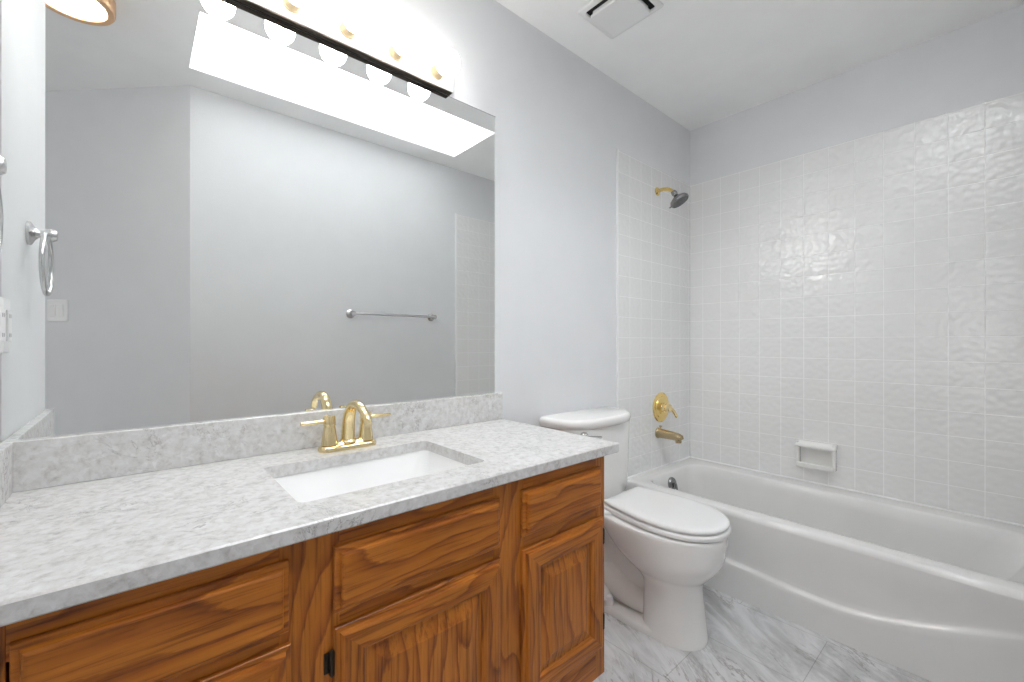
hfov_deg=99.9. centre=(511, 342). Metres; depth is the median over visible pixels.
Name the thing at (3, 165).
towel ring
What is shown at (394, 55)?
bulb socket
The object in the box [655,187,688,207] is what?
shower
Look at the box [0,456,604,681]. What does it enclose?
vanity cabinet
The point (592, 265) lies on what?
wall
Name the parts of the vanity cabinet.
rail, drawer, rail, door, rail, rail, drawer, door, panel, rail, rail, drawer, door, panel, rail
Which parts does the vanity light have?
light bulb, light bulb, light bulb, light bulb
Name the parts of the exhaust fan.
panel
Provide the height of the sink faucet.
0.145 m
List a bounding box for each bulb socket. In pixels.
[282,0,300,12]
[340,22,354,38]
[389,45,401,60]
[431,65,442,79]
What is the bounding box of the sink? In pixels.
[274,450,466,502]
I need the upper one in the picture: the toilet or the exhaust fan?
the exhaust fan
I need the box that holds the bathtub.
[624,456,1023,681]
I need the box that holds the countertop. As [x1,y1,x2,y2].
[0,393,618,626]
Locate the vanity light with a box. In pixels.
[234,0,459,95]
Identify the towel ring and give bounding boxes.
[0,155,6,251]
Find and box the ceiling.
[495,0,1023,130]
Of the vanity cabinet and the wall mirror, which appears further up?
the wall mirror
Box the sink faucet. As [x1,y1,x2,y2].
[300,400,390,452]
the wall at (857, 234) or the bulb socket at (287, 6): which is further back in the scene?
the wall at (857, 234)
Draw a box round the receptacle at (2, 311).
[0,308,4,340]
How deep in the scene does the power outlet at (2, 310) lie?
0.86 m
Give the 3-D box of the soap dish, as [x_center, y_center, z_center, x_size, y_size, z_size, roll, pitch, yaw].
[1.593,0.590,2.254,0.056,0.138,0.178,0,0,-41]
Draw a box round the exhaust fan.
[578,0,663,38]
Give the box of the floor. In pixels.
[593,585,930,681]
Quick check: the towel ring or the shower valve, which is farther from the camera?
the shower valve
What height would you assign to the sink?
0.147 m
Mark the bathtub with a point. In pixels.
(931, 593)
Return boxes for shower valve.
[653,392,677,421]
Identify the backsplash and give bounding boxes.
[0,393,502,492]
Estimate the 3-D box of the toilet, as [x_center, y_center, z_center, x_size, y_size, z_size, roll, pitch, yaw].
[0.530,0.715,1.778,0.486,0.781,0.688,0,0,-41]
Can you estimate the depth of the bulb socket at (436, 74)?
1.50 m
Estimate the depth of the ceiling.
1.95 m
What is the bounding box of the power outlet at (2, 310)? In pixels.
[0,297,4,353]
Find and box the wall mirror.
[1,0,494,441]
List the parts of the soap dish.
grab rail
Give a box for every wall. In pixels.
[0,0,689,476]
[690,4,1023,524]
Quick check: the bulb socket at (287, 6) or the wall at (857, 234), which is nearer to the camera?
the bulb socket at (287, 6)
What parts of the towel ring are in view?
post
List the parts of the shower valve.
lever handle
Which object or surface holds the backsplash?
attached to the wall at (592, 265)
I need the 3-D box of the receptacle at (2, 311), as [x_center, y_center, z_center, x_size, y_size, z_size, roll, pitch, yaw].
[-1.014,-0.035,0.856,0.004,0.066,0.033,0,0,-41]
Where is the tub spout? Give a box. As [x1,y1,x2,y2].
[655,425,683,442]
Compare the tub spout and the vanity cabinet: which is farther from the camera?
the tub spout
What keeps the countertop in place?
on the vanity cabinet
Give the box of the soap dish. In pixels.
[795,439,837,472]
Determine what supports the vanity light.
attached to the wall at (592, 265)
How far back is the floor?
1.52 m
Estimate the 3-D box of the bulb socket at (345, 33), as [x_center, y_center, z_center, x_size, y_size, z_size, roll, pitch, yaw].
[-0.487,-0.950,1.297,0.046,0.046,0.040,0,0,-41]
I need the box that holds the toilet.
[539,406,730,650]
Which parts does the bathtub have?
overflow plate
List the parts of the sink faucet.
lever, handle, plate, spout, handle, lever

